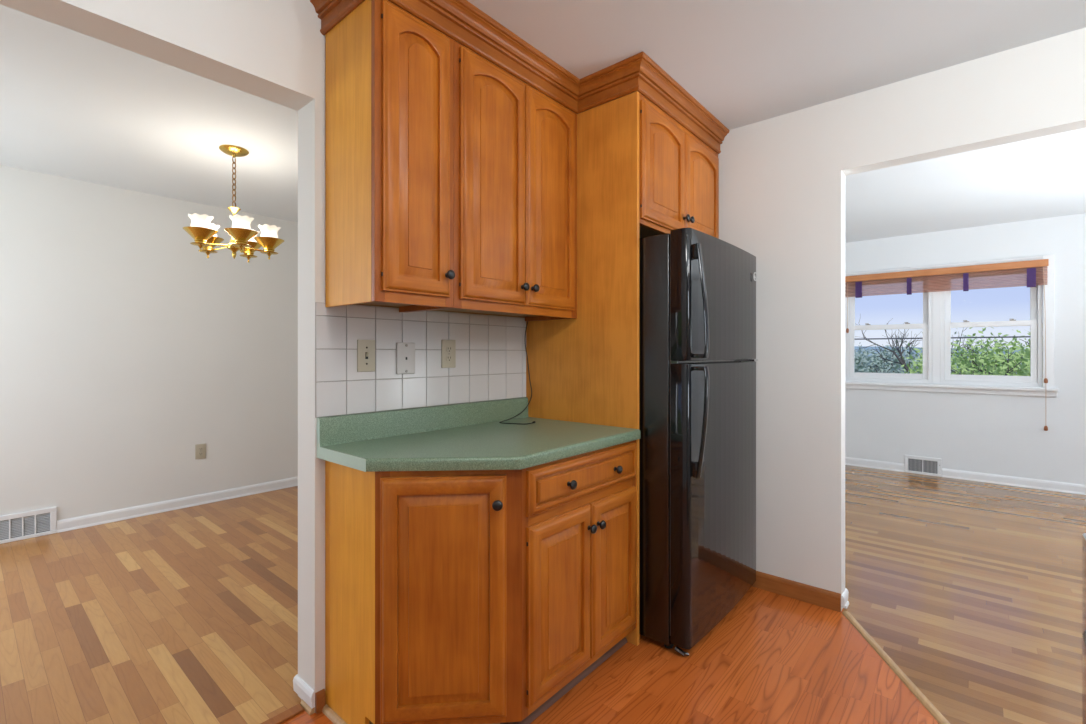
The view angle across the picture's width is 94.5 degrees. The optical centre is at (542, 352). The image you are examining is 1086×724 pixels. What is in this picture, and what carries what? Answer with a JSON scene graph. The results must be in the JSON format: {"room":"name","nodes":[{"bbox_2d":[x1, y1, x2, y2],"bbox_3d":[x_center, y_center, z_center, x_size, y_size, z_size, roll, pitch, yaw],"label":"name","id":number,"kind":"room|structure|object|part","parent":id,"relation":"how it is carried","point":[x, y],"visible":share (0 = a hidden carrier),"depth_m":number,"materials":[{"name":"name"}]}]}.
{"room":"kitchen","nodes":[
{"label":"kitchen","id":0,"kind":"room"},
{"bbox_2d":[0,165,297,519],"bbox_3d":[-3.199,0.008,3.696,0.100,2.451,4.245,0,0,41],"label":"wall","id":1,"kind":"structure","parent":0,"point":[126,348],"depth_m":3.75,"materials":[{"name":"white paint"}]},
{"bbox_2d":[0,507,56,543],"bbox_3d":[-3.471,1.143,3.285,0.020,0.179,0.416,0,0,41],"label":"air vent","id":2,"kind":"object","parent":1,"relation":"in","point":[40,522],"visible":1,"depth_m":3.34,"materials":[{"name":"white metal"}]},
{"bbox_2d":[57,477,297,532],"bbox_3d":[-2.586,1.193,4.318,0.018,0.082,2.302,0,0,41],"label":"baseboard","id":3,"kind":"structure","parent":1,"relation":"attached to","point":[84,521],"depth_m":3.92,"materials":[{"name":"white wood"}]},
{"bbox_2d":[195,443,205,458],"bbox_3d":[-2.789,0.802,4.089,0.008,0.120,0.074,0,0,41],"label":"wall outlet","id":4,"kind":"object","parent":1,"relation":"attached to","point":[200,449],"visible":1,"depth_m":4.08,"materials":[{"name":"plastic"}]},
{"bbox_2d":[0,0,517,698],"bbox_3d":[-0.914,0.008,1.670,0.133,2.451,4.145,0,0,41],"label":"wall","id":5,"kind":"structure","parent":0,"point":[271,50],"depth_m":1.68,"materials":[{"name":"paint"}]},
{"bbox_2d":[260,704,303,723],"bbox_3d":[-1.462,1.229,1.015,0.043,0.008,1.917,0,0,41],"label":"trim","id":6,"kind":"structure","parent":5,"relation":"attached to","point":[293,711],"depth_m":1.70,"materials":[{"name":"brown wood"}]},
{"bbox_2d":[293,674,314,707],"bbox_3d":[-0.828,1.186,1.779,0.146,0.055,0.052,0,0,41],"label":"baseboard","id":7,"kind":"object","parent":5,"relation":"attached to","point":[300,686],"visible":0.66,"depth_m":1.75,"materials":[{"name":"white wood"}]},
{"bbox_2d":[300,699,314,714],"bbox_3d":[-0.816,1.224,1.738,0.075,0.019,0.017,0,0,41],"label":"trim","id":8,"kind":"structure","parent":5,"relation":"attached to","point":[307,708],"depth_m":1.73,"materials":[{"name":"beige wood"}]},
{"bbox_2d":[315,689,325,713],"bbox_3d":[-0.766,1.200,1.729,0.012,0.068,0.031,0,0,41],"label":"baseboard","id":9,"kind":"structure","parent":5,"relation":"attached to","point":[320,696],"depth_m":1.72,"materials":[{"name":"brown wood"}]},
{"bbox_2d":[322,704,346,723],"bbox_3d":[-0.660,1.225,1.651,0.248,0.017,0.017,0,0,41],"label":"trim","id":10,"kind":"structure","parent":5,"relation":"attached to","point":[333,716],"depth_m":1.69,"materials":[{"name":"beige wood"}]},
{"bbox_2d":[357,340,374,371],"bbox_3d":[-0.648,0.010,1.850,0.018,0.118,0.071,0,0,41],"label":"light switch","id":11,"kind":"object","parent":5,"relation":"attached to","point":[365,348],"visible":1,"depth_m":1.85,"materials":[{"name":"beige plastic"}]},
{"bbox_2d":[325,0,454,311],"bbox_3d":[-0.517,-0.631,1.738,0.372,0.944,0.307,0,0,41],"label":"upper cabinet","id":12,"kind":"object","parent":5,"relation":"attached to","point":[389,72],"visible":1,"depth_m":1.62,"materials":[{"name":"brown wood"}]},
{"bbox_3d":[-0.637,-0.631,1.648,0.295,0.944,0.014,0,0,41],"label":"panel","id":13,"kind":"part","parent":12,"relation":"part of","materials":[{"name":"brown wood"}]},
{"bbox_3d":[-0.422,-0.631,1.657,0.019,0.944,0.307,0,0,41],"label":"frame","id":14,"kind":"part","parent":12,"relation":"part of","materials":[{"name":"brown wood"}]},
{"bbox_3d":[-0.407,-0.641,1.643,0.021,0.895,0.260,0,0,41],"label":"door","id":15,"kind":"part","parent":12,"relation":"part of","materials":[{"name":"brown wood"}]},
{"bbox_3d":[-0.406,-0.641,1.642,0.018,0.792,0.157,0,0,41],"label":"raised panel","id":16,"kind":"part","parent":12,"relation":"part of","materials":[{"name":"brown wood"}]},
{"bbox_3d":[-0.446,-0.631,1.871,0.295,0.944,0.014,0,0,41],"label":"panel","id":17,"kind":"part","parent":12,"relation":"part of","materials":[{"name":"brown wood"}]},
{"bbox_3d":[-0.317,-0.266,1.708,0.030,0.033,0.033,0,0,41],"label":"knob","id":18,"kind":"part","parent":12,"relation":"part of","materials":[{"name":"black metal"}]},
{"bbox_2d":[396,342,414,373],"bbox_3d":[-0.541,0.021,1.979,0.013,0.124,0.084,0,0,41],"label":"phone jack","id":19,"kind":"object","parent":5,"relation":"attached to","point":[405,352],"visible":1,"depth_m":1.97,"materials":[{"name":"plastic"}]},
{"bbox_2d":[315,302,525,417],"bbox_3d":[-0.432,0.024,2.122,0.008,0.396,1.063,0,0,41],"label":"backsplash","id":20,"kind":"structure","parent":5,"relation":"attached to","point":[490,350],"depth_m":2.02,"materials":[{"name":"white tile"}]},
{"bbox_2d":[441,340,455,367],"bbox_3d":[-0.402,0.003,2.143,0.008,0.120,0.074,0,0,41],"label":"wall outlet","id":21,"kind":"object","parent":5,"relation":"attached to","point":[448,347],"visible":1,"depth_m":2.14,"materials":[{"name":"plastic"}]},
{"bbox_2d":[446,346,451,351],"bbox_3d":[-0.400,-0.016,2.142,0.002,0.027,0.033,0,0,41],"label":"receptacle","id":22,"kind":"object","parent":21,"relation":"attached to","point":[448,348],"depth_m":2.14,"materials":[{"name":"beige plastic"}]},
{"bbox_2d":[446,355,451,361],"bbox_3d":[-0.400,0.023,2.142,0.002,0.027,0.033,0,0,41],"label":"receptacle","id":23,"kind":"object","parent":21,"relation":"attached to","point":[448,357],"depth_m":2.14,"materials":[{"name":"beige plastic"}]},
{"bbox_2d":[402,40,576,320],"bbox_3d":[-0.181,-0.631,2.129,0.372,0.944,0.724,0,0,41],"label":"upper cabinet","id":24,"kind":"object","parent":5,"relation":"attached to","point":[515,146],"visible":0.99,"depth_m":1.97,"materials":[{"name":"brown wood"}]},
{"bbox_3d":[-0.437,-0.631,1.882,0.295,0.944,0.014,0,0,41],"label":"panel","id":25,"kind":"part","parent":24,"relation":"part of","materials":[{"name":"brown wood"}]},
{"bbox_3d":[-0.181,-0.641,1.906,0.021,0.895,0.336,0,0,41],"label":"door","id":26,"kind":"part","parent":24,"relation":"part of","materials":[{"name":"brown wood"}]},
{"bbox_3d":[-0.180,-0.641,1.905,0.018,0.792,0.234,0,0,41],"label":"raised panel","id":27,"kind":"part","parent":24,"relation":"part of","materials":[{"name":"brown wood"}]},
{"bbox_2d":[499,321,534,424],"bbox_3d":[-0.080,0.070,2.365,0.156,0.498,0.266,0,0,28],"label":"power cord","id":28,"kind":"object","parent":24,"relation":"hanging from","point":[527,321],"visible":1,"depth_m":2.49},
{"bbox_3d":[-0.071,-0.263,1.995,0.030,0.033,0.033,0,0,41],"label":"knob","id":29,"kind":"part","parent":24,"relation":"part of","materials":[{"name":"black metal"}]},
{"bbox_3d":[-0.032,-0.263,2.041,0.030,0.033,0.033,0,0,41],"label":"knob","id":30,"kind":"part","parent":24,"relation":"part of","materials":[{"name":"black metal"}]},
{"bbox_3d":[0.025,-0.631,2.420,0.295,0.944,0.014,0,0,41],"label":"panel","id":31,"kind":"part","parent":24,"relation":"part of","materials":[{"name":"brown wood"}]},
{"bbox_3d":[0.038,-0.641,2.162,0.021,0.895,0.326,0,0,41],"label":"door","id":32,"kind":"part","parent":24,"relation":"part of","materials":[{"name":"brown wood"}]},
{"bbox_3d":[0.040,-0.641,2.161,0.018,0.792,0.224,0,0,41],"label":"raised panel","id":33,"kind":"part","parent":24,"relation":"part of","materials":[{"name":"brown wood"}]},
{"bbox_2d":[310,0,729,153],"bbox_3d":[0.181,-1.160,2.104,2.096,0.114,0.387,0,0,-32],"label":"crown molding","id":34,"kind":"structure","parent":5,"relation":"attached to","point":[461,21],"depth_m":2.08,"materials":[{"name":"brown wood"}]},
{"bbox_2d":[639,93,718,238],"bbox_3d":[0.467,-0.827,2.644,0.690,0.552,0.864,0,0,41],"label":"upper cabinet","id":35,"kind":"object","parent":5,"relation":"attached to","point":[679,173],"visible":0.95,"depth_m":2.32,"materials":[{"name":"brown wood"}]},
{"bbox_3d":[0.549,-0.822,2.273,0.021,0.500,0.400,0,0,41],"label":"door","id":36,"kind":"part","parent":35,"relation":"part of","materials":[{"name":"brown wood"}]},
{"bbox_3d":[0.551,-0.822,2.272,0.018,0.397,0.297,0,0,41],"label":"raised panel","id":37,"kind":"part","parent":35,"relation":"part of","materials":[{"name":"brown wood"}]},
{"bbox_3d":[0.685,-0.644,2.392,0.030,0.033,0.033,0,0,41],"label":"knob","id":38,"kind":"part","parent":35,"relation":"part of","materials":[{"name":"black metal"}]},
{"bbox_3d":[0.821,-0.822,2.590,0.021,0.500,0.424,0,0,41],"label":"door","id":39,"kind":"part","parent":35,"relation":"part of","materials":[{"name":"brown wood"}]},
{"bbox_3d":[0.822,-0.822,2.588,0.018,0.397,0.321,0,0,41],"label":"raised panel","id":40,"kind":"part","parent":35,"relation":"part of","materials":[{"name":"brown wood"}]},
{"bbox_2d":[0,0,1085,242],"bbox_3d":[0.904,-1.268,2.511,7.870,0.100,7.990,0,0,41],"label":"ceiling","id":41,"kind":"structure","parent":0,"point":[75,105],"depth_m":2.33,"materials":[{"name":"paint"}]},
{"bbox_2d":[183,145,283,262],"bbox_3d":[-1.846,-0.889,2.993,0.513,0.655,0.517,0,0,41],"label":"chandelier","id":42,"kind":"object","parent":41,"relation":"hanging from","point":[245,239],"visible":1,"depth_m":2.97,"materials":[{"name":"gold metal"}]},
{"bbox_3d":[-1.940,-0.714,2.844,0.120,0.125,0.120,0,0,-38],"label":"lamp shade","id":43,"kind":"part","parent":42,"relation":"part of","materials":[{"name":"white glass"}]},
{"bbox_3d":[-2.031,-0.714,3.042,0.120,0.125,0.120,0,0,-38],"label":"lamp shade","id":44,"kind":"part","parent":42,"relation":"part of","materials":[{"name":"white glass"}]},
{"bbox_3d":[-1.901,-0.630,2.915,0.011,0.027,0.137,0,0,29],"label":"arm","id":45,"kind":"part","parent":42,"relation":"part of","materials":[{"name":"gold metal"}]},
{"bbox_3d":[-1.850,-0.714,3.006,0.080,0.304,0.080,0,0,41],"label":"stem","id":46,"kind":"part","parent":42,"relation":"part of","materials":[{"name":"gold metal"}]},
{"bbox_3d":[-1.850,-1.042,3.005,0.021,0.275,0.021,0,0,-33],"label":"chain","id":47,"kind":"part","parent":42,"relation":"part of","materials":[{"name":"gold metal"}]},
{"bbox_3d":[-1.724,-0.714,2.869,0.120,0.125,0.120,0,0,7],"label":"lamp shade","id":48,"kind":"part","parent":42,"relation":"part of","materials":[{"name":"white glass"}]},
{"bbox_3d":[-1.871,-0.714,3.189,0.120,0.125,0.120,0,0,-38],"label":"lamp shade","id":49,"kind":"part","parent":42,"relation":"part of","materials":[{"name":"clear glass"}]},
{"bbox_3d":[-1.755,-0.630,3.049,0.137,0.027,0.011,0,0,-25],"label":"arm","id":50,"kind":"part","parent":42,"relation":"part of","materials":[{"name":"gold metal"}]},
{"bbox_3d":[-1.681,-0.714,3.083,0.120,0.125,0.120,0,0,7],"label":"lamp shade","id":51,"kind":"part","parent":42,"relation":"part of","materials":[{"name":"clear glass"}]},
{"bbox_2d":[0,465,1085,723],"bbox_3d":[0.899,1.259,2.582,7.770,0.050,7.890,0,0,41],"label":"floor","id":52,"kind":"structure","parent":0,"point":[189,615],"depth_m":2.24,"materials":[{"name":"brown wood"}]},
{"bbox_2d":[325,460,521,723],"bbox_3d":[-0.412,0.797,1.663,0.633,0.872,0.323,0,0,41],"label":"base cabinet","id":53,"kind":"object","parent":52,"relation":"on","point":[423,569],"visible":0.99,"depth_m":1.54,"materials":[{"name":"brown wood"}]},
{"bbox_3d":[-0.631,0.797,1.648,0.320,0.872,0.015,0,0,41],"label":"panel","id":54,"kind":"part","parent":53,"relation":"part of","materials":[{"name":"brown wood"}]},
{"bbox_3d":[-0.305,0.757,1.546,0.384,0.752,0.021,0,0,-5],"label":"door","id":55,"kind":"part","parent":53,"relation":"part of","materials":[{"name":"brown wood"}]},
{"bbox_3d":[-0.304,0.757,1.544,0.277,0.645,0.018,0,0,-5],"label":"raised panel","id":56,"kind":"part","parent":53,"relation":"part of","materials":[{"name":"brown wood"}]},
{"bbox_3d":[-0.139,0.465,1.535,0.033,0.033,0.030,0,0,-5],"label":"knob","id":57,"kind":"part","parent":53,"relation":"part of","materials":[{"name":"black metal"}]},
{"bbox_2d":[500,440,635,723],"bbox_3d":[-0.058,0.797,2.036,0.685,0.872,0.706,0,0,41],"label":"base cabinet","id":58,"kind":"object","parent":52,"relation":"on","point":[579,511],"visible":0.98,"depth_m":1.77,"materials":[{"name":"brown wood"}]},
{"bbox_2d":[317,397,640,471],"bbox_3d":[-0.185,0.291,1.913,0.655,0.138,1.058,0,0,41],"label":"countertop","id":59,"kind":"structure","parent":58,"relation":"on","point":[463,436],"depth_m":1.82,"materials":[{"name":"green laminate"}]},
{"bbox_3d":[0.065,0.839,1.715,0.021,0.571,0.338,0,0,41],"label":"door","id":60,"kind":"part","parent":58,"relation":"part of","materials":[{"name":"brown wood"}]},
{"bbox_3d":[0.066,0.839,1.714,0.018,0.468,0.234,0,0,41],"label":"raised panel","id":61,"kind":"part","parent":58,"relation":"part of","materials":[{"name":"brown wood"}]},
{"bbox_3d":[0.128,1.224,1.883,0.018,0.018,0.695,0,0,41],"label":"shoe molding","id":62,"kind":"part","parent":58,"relation":"part of","materials":[{"name":"brown wood"}]},
{"bbox_3d":[0.099,0.450,1.716,0.030,0.033,0.033,0,0,41],"label":"knob","id":63,"kind":"part","parent":58,"relation":"part of","materials":[{"name":"black metal"}]},
{"bbox_3d":[0.170,0.447,1.838,0.021,0.146,0.662,0,0,41],"label":"drawer","id":64,"kind":"part","parent":58,"relation":"part of","materials":[{"name":"brown wood"}]},
{"bbox_3d":[0.172,0.447,1.837,0.018,0.091,0.608,0,0,41],"label":"raised panel","id":65,"kind":"part","parent":58,"relation":"part of","materials":[{"name":"brown wood"}]},
{"bbox_3d":[0.177,0.633,1.807,0.030,0.033,0.033,0,0,41],"label":"knob","id":66,"kind":"part","parent":58,"relation":"part of","materials":[{"name":"black metal"}]},
{"bbox_3d":[0.215,0.633,1.851,0.030,0.033,0.033,0,0,41],"label":"knob","id":67,"kind":"part","parent":58,"relation":"part of","materials":[{"name":"black metal"}]},
{"bbox_3d":[0.282,0.839,1.968,0.021,0.571,0.320,0,0,41],"label":"door","id":68,"kind":"part","parent":58,"relation":"part of","materials":[{"name":"brown wood"}]},
{"bbox_3d":[0.283,0.839,1.967,0.018,0.468,0.217,0,0,41],"label":"raised panel","id":69,"kind":"part","parent":58,"relation":"part of","materials":[{"name":"brown wood"}]},
{"bbox_3d":[0.291,0.450,1.939,0.030,0.033,0.033,0,0,41],"label":"knob","id":70,"kind":"part","parent":58,"relation":"part of","materials":[{"name":"black metal"}]},
{"bbox_2d":[526,91,638,645],"bbox_3d":[0.161,0.065,2.326,0.638,2.336,0.018,0,0,41],"label":"end panel","id":71,"kind":"object","parent":52,"relation":"on","point":[583,369],"visible":0.56,"depth_m":2.23,"materials":[{"name":"brown wood"}]},
{"bbox_2d":[639,228,757,655],"bbox_3d":[0.590,0.360,2.545,0.829,1.748,0.840,0,0,41],"label":"refrigerator","id":72,"kind":"object","parent":52,"relation":"on","point":[697,289],"visible":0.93,"depth_m":2.11,"materials":[{"name":"metal"}]},
{"bbox_3d":[0.563,1.211,2.037,0.058,0.032,0.024,0,0,26],"label":"levelling leg","id":73,"kind":"part","parent":72,"relation":"part of","materials":[{"name":"metal"}]},
{"bbox_3d":[0.631,0.276,2.006,0.064,0.445,0.040,0,0,41],"label":"handle","id":74,"kind":"part","parent":72,"relation":"part of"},
{"bbox_3d":[0.631,-0.209,2.006,0.064,0.458,0.040,0,0,41],"label":"handle","id":75,"kind":"part","parent":72,"relation":"part of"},
{"bbox_3d":[0.799,0.037,2.362,0.034,0.010,0.810,0,0,41],"label":"mullion trim","id":76,"kind":"part","parent":72,"relation":"part of","materials":[{"name":"metal"}]},
{"bbox_3d":[0.827,0.616,2.338,0.094,1.144,0.834,0,0,41],"label":"door","id":77,"kind":"part","parent":72,"relation":"part of","materials":[{"name":"black metal"}]},
{"bbox_3d":[0.827,-0.236,2.338,0.094,0.534,0.834,0,0,41],"label":"freezer door","id":78,"kind":"part","parent":72,"relation":"part of","materials":[{"name":"black metal"}]},
{"bbox_2d":[842,611,949,723],"bbox_3d":[1.211,1.229,0.768,0.036,0.009,3.257,0,0,8],"label":"trim","id":79,"kind":"structure","parent":52,"relation":"on","point":[912,687],"depth_m":1.93,"materials":[{"name":"beige wood"}]},
{"bbox_2d":[1082,533,1085,723],"bbox_3d":[0.740,0.209,0.222,0.658,2.050,0.700,0,0,41],"label":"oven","id":80,"kind":"object","parent":52,"relation":"on","point":[1084,534],"visible":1,"depth_m":0.67,"materials":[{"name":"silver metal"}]},
{"bbox_3d":[0.463,0.306,0.382,0.028,0.021,0.441,0,0,41],"label":"handle","id":81,"kind":"part","parent":80,"relation":"part of","materials":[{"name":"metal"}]},
{"bbox_2d":[841,588,848,607],"bbox_3d":[1.428,1.186,2.468,0.112,0.055,0.108,0,0,41],"label":"baseboard","id":82,"kind":"structure","parent":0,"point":[844,597],"depth_m":2.41,"materials":[{"name":"white wood"}]},
{"bbox_2d":[699,27,1085,610],"bbox_3d":[1.100,0.008,2.739,7.670,2.451,0.100,0,0,41],"label":"wall","id":83,"kind":"structure","parent":0,"point":[782,177],"depth_m":2.46,"materials":[{"name":"paint"}]},
{"bbox_2d":[752,571,840,611],"bbox_3d":[0.966,1.191,2.780,1.194,0.084,0.012,0,0,41],"label":"baseboard","id":84,"kind":"structure","parent":83,"relation":"attached to","point":[803,592],"depth_m":2.51,"materials":[{"name":"brown wood"}]},
{"bbox_2d":[845,213,1085,484],"bbox_3d":[4.265,0.008,4.840,5.600,2.451,0.120,0,0,41],"label":"wall","id":85,"kind":"structure","parent":0,"point":[1005,435],"depth_m":4.75,"materials":[{"name":"paint"}]},
{"bbox_2d":[845,457,903,471],"bbox_3d":[2.922,1.191,5.900,2.160,0.084,0.018,0,0,41],"label":"baseboard","id":86,"kind":"structure","parent":85,"relation":"attached to","point":[883,465],"depth_m":5.36,"materials":[{"name":"white wood"}]},
{"bbox_2d":[846,276,931,383],"bbox_3d":[3.667,-0.256,5.342,0.754,1.128,0.095,0,0,41],"label":"window","id":87,"kind":"structure","parent":85,"relation":"in","point":[851,375],"depth_m":5.28,"materials":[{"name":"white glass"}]},
{"bbox_3d":[3.656,-0.014,5.329,0.692,0.574,0.030,0,0,41],"label":"sash","id":88,"kind":"part","parent":87,"relation":"part of","materials":[{"name":"white wood"}]},
{"bbox_3d":[3.677,-0.518,5.354,0.692,0.524,0.030,0,0,41],"label":"sash","id":89,"kind":"part","parent":87,"relation":"part of","materials":[{"name":"clear glass"}]},
{"bbox_2d":[905,455,941,476],"bbox_3d":[3.854,1.143,5.093,0.300,0.179,0.029,0,0,41],"label":"air vent","id":90,"kind":"object","parent":85,"relation":"in","point":[930,466],"visible":1,"depth_m":5.09,"materials":[{"name":"metal"}]},
{"bbox_2d":[932,276,940,383],"bbox_3d":[3.979,-0.256,5.073,0.069,1.128,0.097,0,0,41],"label":"trim","id":91,"kind":"structure","parent":85,"relation":"attached to","point":[936,296],"depth_m":5.04,"materials":[{"name":"white wood"}]},
{"bbox_2d":[845,254,1054,387],"bbox_3d":[3.928,-0.284,5.038,1.696,1.194,0.018,0,0,41],"label":"trim","id":92,"kind":"structure","parent":85,"relation":"attached to","point":[1049,306],"depth_m":4.51,"materials":[{"name":"white wood"}]},
{"bbox_2d":[845,381,1058,396],"bbox_3d":[3.919,0.353,5.027,1.750,0.078,0.054,0,0,41],"label":"trim","id":93,"kind":"structure","parent":85,"relation":"attached to","point":[997,390],"depth_m":4.91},
{"bbox_2d":[941,268,1041,386],"bbox_3d":[4.280,-0.256,4.816,0.722,1.128,0.095,0,0,41],"label":"window","id":94,"kind":"structure","parent":85,"relation":"in","point":[1035,322],"depth_m":4.75,"materials":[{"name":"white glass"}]},
{"bbox_2d":[845,266,1047,296],"bbox_3d":[3.917,-0.704,5.002,1.571,0.185,0.016,0,0,41],"label":"woven shade","id":95,"kind":"object","parent":94,"relation":"attached to","point":[1031,274],"depth_m":4.94,"materials":[{"name":"beige wood"}]},
{"bbox_2d":[845,259,1048,430],"bbox_3d":[3.916,-0.072,5.000,1.582,1.535,0.053,0,0,41],"label":"window shade","id":96,"kind":"object","parent":94,"relation":"attached to","point":[1030,266],"visible":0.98,"depth_m":4.90,"materials":[{"name":"brown wood"}]},
{"bbox_3d":[3.331,-0.516,5.490,0.004,0.500,0.004,0,0,26],"label":"pull cord","id":97,"kind":"part","parent":96,"relation":"part of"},
{"bbox_3d":[4.489,-0.063,4.490,0.020,1.423,0.005,0,0,29],"label":"pull cord","id":98,"kind":"part","parent":96,"relation":"part of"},
{"bbox_3d":[4.290,-0.518,4.828,0.660,0.524,0.030,0,0,41],"label":"sash","id":99,"kind":"part","parent":94,"relation":"part of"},
{"bbox_3d":[4.269,-0.014,4.803,0.660,0.574,0.030,0,0,41],"label":"sash","id":100,"kind":"part","parent":94,"relation":"part of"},
{"bbox_2d":[942,468,1085,494],"bbox_3d":[5.156,1.191,3.984,3.114,0.084,0.018,0,0,41],"label":"baseboard","id":101,"kind":"structure","parent":85,"relation":"attached to","point":[948,473],"depth_m":4.64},
{"label":"outside","id":102,"kind":"structure","parent":0,"visible":0},
{"bbox_3d":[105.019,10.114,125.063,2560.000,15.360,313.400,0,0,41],"label":"ground","id":103,"kind":"structure","parent":102,"visible":0},
{"bbox_2d":[855,344,905,372],"bbox_3d":[31.126,3.546,47.230,8.295,8.702,6.302,0,0,-30],"label":"tree","id":104,"kind":"object","parent":103,"relation":"on","point":[862,355],"visible":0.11,"depth_m":45.71,"materials":[{"name":"green plant"}]},
{"bbox_2d":[859,330,922,373],"bbox_3d":[26.633,2.416,37.052,5.840,8.309,9.696,0,0,15],"label":"tree","id":105,"kind":"object","parent":103,"relation":"on","point":[891,353],"visible":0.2,"depth_m":36.95,"materials":[{"name":"green plant"}]},
{"bbox_2d":[858,347,954,372],"bbox_3d":[39.977,4.411,56.318,12.822,10.121,8.962,0,0,41],"label":"tree","id":106,"kind":"object","parent":103,"relation":"on","point":[904,347],"visible":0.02,"depth_m":55.24,"materials":[{"name":"green plant"}]},
{"bbox_2d":[855,318,1006,373],"bbox_3d":[22.736,1.546,30.220,5.210,8.268,8.599,0,0,-26],"label":"tree","id":107,"kind":"object","parent":103,"relation":"on","point":[902,361],"visible":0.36,"depth_m":31.61,"materials":[{"name":"green plant"}]},
{"bbox_2d":[897,327,1029,375],"bbox_3d":[16.399,1.481,19.483,4.592,5.301,6.451,0,0,41],"label":"tree","id":108,"kind":"object","parent":103,"relation":"on","point":[997,350],"visible":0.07,"depth_m":18.99,"materials":[{"name":"green plant"}]},
{"bbox_2d":[904,324,1042,386],"bbox_3d":[12.426,1.121,13.713,4.736,4.323,5.079,0,0,41],"label":"tree","id":109,"kind":"object","parent":103,"relation":"on","point":[967,364],"visible":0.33,"depth_m":13.72,"materials":[{"name":"green plant"}]},
{"bbox_2d":[979,327,1042,380],"bbox_3d":[23.207,1.782,23.576,6.834,6.317,7.228,0,0,7],"label":"tree","id":110,"kind":"object","parent":103,"relation":"on","point":[1042,327],"visible":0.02,"depth_m":22.82,"materials":[{"name":"green plant"}]},
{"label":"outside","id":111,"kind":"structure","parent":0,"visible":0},
{"bbox_2d":[855,346,1025,370],"bbox_3d":[295.965,21.015,194.074,640.000,50.438,160.000,0,0,41],"label":"hill","id":112,"kind":"structure","parent":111,"point":[856,347],"depth_m":266.51,"materials":[{"name":"green plant"}]},
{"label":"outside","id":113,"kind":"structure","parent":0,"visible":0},
{"bbox_2d":[855,336,1042,339],"bbox_3d":[8.897,-0.330,6.860,40.000,0.172,0.022,0,0,41],"label":"utility wire","id":114,"kind":"object","parent":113,"point":[998,336],"visible":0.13,"depth_m":8.43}
]}

